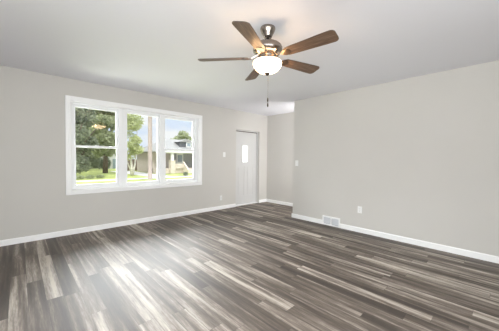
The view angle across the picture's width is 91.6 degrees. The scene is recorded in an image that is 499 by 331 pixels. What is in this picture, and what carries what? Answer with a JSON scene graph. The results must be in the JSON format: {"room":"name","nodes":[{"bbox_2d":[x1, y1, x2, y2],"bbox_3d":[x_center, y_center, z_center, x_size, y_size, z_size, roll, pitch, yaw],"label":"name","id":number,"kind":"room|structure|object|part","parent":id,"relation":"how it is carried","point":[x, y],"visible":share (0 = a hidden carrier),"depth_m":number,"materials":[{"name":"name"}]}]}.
{"room":"empty living room","nodes":[
{"label":"empty living room","id":0,"kind":"room"},
{"bbox_2d":[0,65,267,239],"bbox_3d":[-1.858,-0.149,4.815,6.690,2.440,0.170,-1,2,-44],"label":"wall","id":1,"kind":"structure","parent":0,"point":[34,200],"depth_m":3.74,"materials":[{"name":"paint"}]},
{"bbox_2d":[0,199,265,246],"bbox_3d":[-1.808,1.032,4.782,6.350,0.082,0.014,-1,2,-44],"label":"baseboard","id":2,"kind":"structure","parent":1,"relation":"attached to","point":[12,241],"depth_m":4.12,"materials":[{"name":"paint"}]},
{"bbox_2d":[65,95,201,194],"bbox_3d":[-2.005,-0.326,4.648,2.450,1.544,0.200,-1,2,-44],"label":"window","id":3,"kind":"structure","parent":1,"relation":"in","point":[121,110],"depth_m":4.37,"materials":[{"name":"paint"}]},
{"bbox_3d":[-2.604,-0.639,4.129,0.662,0.685,0.028,-1,2,-44],"label":"sash","id":4,"kind":"part","parent":3,"relation":"part of","materials":[{"name":"white plastic"}]},
{"bbox_3d":[-2.589,0.009,4.124,0.662,0.682,0.028,-1,2,-44],"label":"sash","id":5,"kind":"part","parent":3,"relation":"part of","materials":[{"name":"white plastic"}]},
{"bbox_3d":[-2.582,-0.315,4.133,0.750,1.391,0.080,-1,2,-44],"label":"frame","id":6,"kind":"part","parent":3,"relation":"part of","materials":[{"name":"white plastic"}]},
{"bbox_3d":[-2.046,-0.324,4.644,0.731,1.391,0.080,-1,2,-44],"label":"frame","id":7,"kind":"part","parent":3,"relation":"part of","materials":[{"name":"white plastic"}]},
{"bbox_3d":[-2.046,-0.324,4.649,0.631,1.331,0.028,-1,2,-44],"label":"sash","id":8,"kind":"part","parent":3,"relation":"part of","materials":[{"name":"white plastic"}]},
{"bbox_3d":[-1.502,-0.656,5.178,0.706,0.685,0.028,-1,2,-44],"label":"sash","id":9,"kind":"part","parent":3,"relation":"part of","materials":[{"name":"white plastic"}]},
{"bbox_3d":[-1.487,-0.008,5.173,0.706,0.682,0.028,-1,2,-44],"label":"sash","id":10,"kind":"part","parent":3,"relation":"part of","materials":[{"name":"white plastic"}]},
{"bbox_3d":[-1.486,-0.333,5.176,0.815,1.391,0.080,-1,2,-44],"label":"frame","id":11,"kind":"part","parent":3,"relation":"part of","materials":[{"name":"white plastic"}]},
{"bbox_2d":[235,130,257,205],"bbox_3d":[-0.105,0.060,6.507,0.847,1.965,0.150,-1,2,-44],"label":"door","id":12,"kind":"structure","parent":1,"relation":"in","point":[246,141],"depth_m":6.54,"materials":[{"name":"paint"}]},
{"bbox_3d":[-0.117,-0.315,6.481,0.221,0.479,0.010,-1,2,-44],"label":"glass frame","id":13,"kind":"part","parent":12,"relation":"part of","materials":[{"name":"paint"}]},
{"bbox_3d":[-0.134,-0.316,6.499,0.179,0.437,0.004,-1,2,-44],"label":"frosted pane","id":14,"kind":"part","parent":12,"relation":"part of","materials":[{"name":"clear glass"}]},
{"bbox_2d":[0,202,498,330],"bbox_3d":[0.318,1.220,2.551,6.690,0.120,6.526,-1,2,-44],"label":"floor","id":15,"kind":"structure","parent":0,"point":[255,266],"depth_m":2.44,"materials":[{"name":"laminate"}]},
{"bbox_2d":[0,0,498,115],"bbox_3d":[0.347,-1.353,2.478,6.690,0.150,6.526,-1,2,-44],"label":"ceiling","id":16,"kind":"structure","parent":0,"point":[155,47],"depth_m":2.53,"materials":[{"name":"white paint"}]},
{"bbox_2d":[198,21,338,106],"bbox_3d":[0.201,-0.911,2.249,1.246,0.725,1.231,-1,2,-44],"label":"ceiling fan","id":17,"kind":"object","parent":16,"relation":"hanging from","point":[267,50],"visible":1,"depth_m":2.15,"materials":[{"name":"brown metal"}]},
{"bbox_3d":[-0.246,-0.998,2.281,0.467,0.006,0.138,0,15,4],"label":"blade","id":18,"kind":"part","parent":17,"relation":"part of","materials":[{"name":"brown wood"}]},
{"bbox_3d":[0.015,-0.988,1.871,0.138,0.006,0.467,14,7,21],"label":"blade","id":19,"kind":"part","parent":17,"relation":"part of","materials":[{"name":"brown wood"}]},
{"bbox_3d":[0.064,-1.011,2.656,0.138,0.006,0.467,-15,5,-14],"label":"blade","id":20,"kind":"part","parent":17,"relation":"part of","materials":[{"name":"brown wood"}]},
{"bbox_3d":[0.093,-0.989,2.072,0.080,0.005,0.096,15,7,21],"label":"bracket plate","id":21,"kind":"part","parent":17,"relation":"part of","materials":[{"name":"brown metal"}]},
{"bbox_3d":[0.166,-0.914,2.258,0.266,0.112,0.266,-1,2,-44],"label":"lamp shade","id":22,"kind":"part","parent":17,"relation":"part of","materials":[{"name":"white glass"}]},
{"bbox_3d":[0.335,-1.000,2.360,0.096,0.005,0.080,-2,-12,-32],"label":"bracket plate","id":23,"kind":"part","parent":17,"relation":"part of","materials":[{"name":"brown metal"}]},
{"bbox_3d":[0.319,-0.993,2.128,0.096,0.005,0.080,1,-11,40],"label":"bracket plate","id":24,"kind":"part","parent":17,"relation":"part of","materials":[{"name":"brown metal"}]},
{"bbox_3d":[0.516,-1.010,2.477,0.467,0.006,0.138,-2,-12,-32],"label":"blade","id":25,"kind":"part","parent":17,"relation":"part of","materials":[{"name":"brown wood"}]},
{"bbox_3d":[0.485,-0.996,1.992,0.467,0.006,0.138,1,-11,40],"label":"blade","id":26,"kind":"part","parent":17,"relation":"part of","materials":[{"name":"brown wood"}]},
{"bbox_2d":[266,112,293,202],"bbox_3d":[1.425,-0.132,5.486,1.009,2.440,3.386,-1,2,-44],"label":"wall","id":27,"kind":"structure","parent":0,"point":[280,127],"depth_m":6.58,"materials":[{"name":"paint"}]},
{"bbox_2d":[266,199,292,205],"bbox_3d":[1.619,1.042,5.777,0.014,0.082,3.272,-1,2,-44],"label":"baseboard","id":28,"kind":"structure","parent":27,"relation":"attached to","point":[267,200],"depth_m":6.61,"materials":[{"name":"paint"}]},
{"bbox_2d":[293,60,498,256],"bbox_3d":[2.598,-0.060,3.429,0.130,2.440,4.726,-1,2,-44],"label":"wall","id":29,"kind":"structure","parent":0,"point":[419,155],"depth_m":3.58,"materials":[{"name":"paint"}]},
{"bbox_2d":[322,215,339,227],"bbox_3d":[1.503,1.032,4.480,0.032,0.170,0.344,-1,2,-44],"label":"air vent","id":30,"kind":"object","parent":29,"relation":"in","point":[326,220],"visible":1,"depth_m":4.47,"materials":[{"name":"metal"}]},
{"bbox_2d":[324,217,329,223],"bbox_3d":[1.451,1.026,4.540,0.013,0.113,0.137,-1,2,-44],"label":"grille","id":31,"kind":"object","parent":30,"relation":"attached to","point":[326,219],"depth_m":4.54,"materials":[{"name":"white metal"}]},
{"bbox_2d":[331,218,338,225],"bbox_3d":[1.560,1.031,4.425,0.013,0.113,0.137,-1,2,-44],"label":"grille","id":32,"kind":"object","parent":30,"relation":"attached to","point":[334,221],"depth_m":4.42,"materials":[{"name":"white metal"}]},
{"bbox_2d":[292,213,498,263],"bbox_3d":[2.516,1.116,3.524,0.144,0.082,4.570,-1,2,-44],"label":"baseboard","id":33,"kind":"structure","parent":29,"relation":"attached to","point":[491,258],"depth_m":3.52,"materials":[{"name":"paint"}]},
{"label":"outside","id":34,"kind":"structure","parent":0,"visible":0},
{"bbox_2d":[76,168,192,184],"bbox_3d":[-28.751,0.372,51.982,150.000,0.300,105.124,-1,2,-44],"label":"ground","id":35,"kind":"structure","parent":34,"point":[110,175],"depth_m":25.68,"materials":[{"name":"green plant"}]},
{"bbox_2d":[75,107,98,173],"bbox_3d":[-17.322,-3.776,23.742,4.560,9.879,4.697,0,2,-23],"label":"leafy tree","id":36,"kind":"object","parent":35,"relation":"on","point":[84,117],"visible":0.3,"depth_m":23.27,"materials":[{"name":"green plant"}]},
{"bbox_2d":[76,125,101,168],"bbox_3d":[-23.858,-5.007,34.346,5.808,12.144,5.500,-1,2,-44],"label":"leafy tree","id":37,"kind":"object","parent":35,"relation":"on","point":[90,155],"visible":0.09,"depth_m":34.51,"materials":[{"name":"green plant"}]},
{"bbox_2d":[86,175,94,178],"bbox_3d":[-14.687,1.083,22.385,0.812,0.441,0.631,-1,2,-44],"label":"shrub","id":38,"kind":"object","parent":35,"relation":"on","point":[90,176],"visible":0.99,"depth_m":22.30,"materials":[{"name":"green plant"}]},
{"bbox_2d":[90,157,110,168],"bbox_3d":[-25.598,-0.324,39.441,5.899,2.178,1.304,-1,2,-44],"label":"hedge","id":39,"kind":"object","parent":35,"relation":"on","point":[100,165],"visible":0.27,"depth_m":40.06,"materials":[{"name":"green plant"}]},
{"bbox_2d":[88,109,115,172],"bbox_3d":[-18.101,-4.490,30.404,4.767,10.904,4.878,-1,2,-44],"label":"leafy tree","id":40,"kind":"object","parent":35,"relation":"on","point":[106,119],"visible":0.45,"depth_m":29.34,"materials":[{"name":"green plant"}]},
{"bbox_2d":[99,152,115,168],"bbox_3d":[-25.841,-1.190,44.762,2.700,3.300,5.900,-1,2,-44],"label":"garage","id":41,"kind":"structure","parent":35,"relation":"on","point":[112,159],"depth_m":42.70,"materials":[{"name":"white"}]},
{"bbox_3d":[-23.782,-0.314,42.903,0.700,1.700,0.080,-1,2,-44],"label":"garage door","id":42,"kind":"part","parent":41,"relation":"part of","materials":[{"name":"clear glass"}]},
{"bbox_2d":[127,159,136,170],"bbox_3d":[-17.941,-0.120,37.559,3.110,1.750,0.160,-1,2,-44],"label":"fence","id":43,"kind":"object","parent":35,"relation":"on","point":[129,159],"visible":0.18,"depth_m":37.41,"materials":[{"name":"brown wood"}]},
{"bbox_2d":[76,176,192,181],"bbox_3d":[-5.562,1.163,27.626,150.000,0.030,1.200,-1,2,-44],"label":"sidewalk","id":44,"kind":"structure","parent":35,"relation":"on","point":[171,176],"depth_m":21.91,"materials":[{"name":"concrete"}]},
{"bbox_2d":[127,114,144,175],"bbox_3d":[-13.167,-2.471,26.876,2.989,7.225,2.969,-1,2,-44],"label":"birch tree","id":45,"kind":"object","parent":35,"relation":"on","point":[133,123],"visible":0.8,"depth_m":26.62,"materials":[{"name":"green plant"}]},
{"bbox_2d":[110,171,170,176],"bbox_3d":[-13.851,1.006,29.950,2.800,0.025,13.600,-1,2,-44],"label":"driveway","id":46,"kind":"structure","parent":35,"relation":"on","point":[128,172],"depth_m":28.65,"materials":[{"name":"concrete"}]},
{"bbox_2d":[148,116,151,179],"bbox_3d":[-9.116,-3.711,22.255,2.200,10.000,0.390,-1,2,-44],"label":"utility pole","id":47,"kind":"object","parent":35,"relation":"on","point":[149,117],"visible":0.63,"depth_m":22.18,"materials":[{"name":"brown wood"}]},
{"bbox_2d":[137,139,192,173],"bbox_3d":[-9.486,-1.483,36.565,12.500,4.720,9.300,-1,2,-44],"label":"house","id":48,"kind":"structure","parent":35,"relation":"on","point":[176,161],"depth_m":33.11,"materials":[{"name":"beige"}]},
{"bbox_3d":[-9.919,-0.710,34.566,1.000,2.040,0.080,-1,2,-44],"label":"door","id":49,"kind":"part","parent":48,"relation":"part of","materials":[{"name":"white"}]},
{"bbox_2d":[171,130,191,140],"bbox_3d":[-13.456,-3.103,46.584,4.142,7.316,4.770,1,2,19],"label":"leafy tree","id":50,"kind":"object","parent":35,"relation":"on","point":[182,133],"visible":0.28,"depth_m":46.08,"materials":[{"name":"green plant"}]}
]}

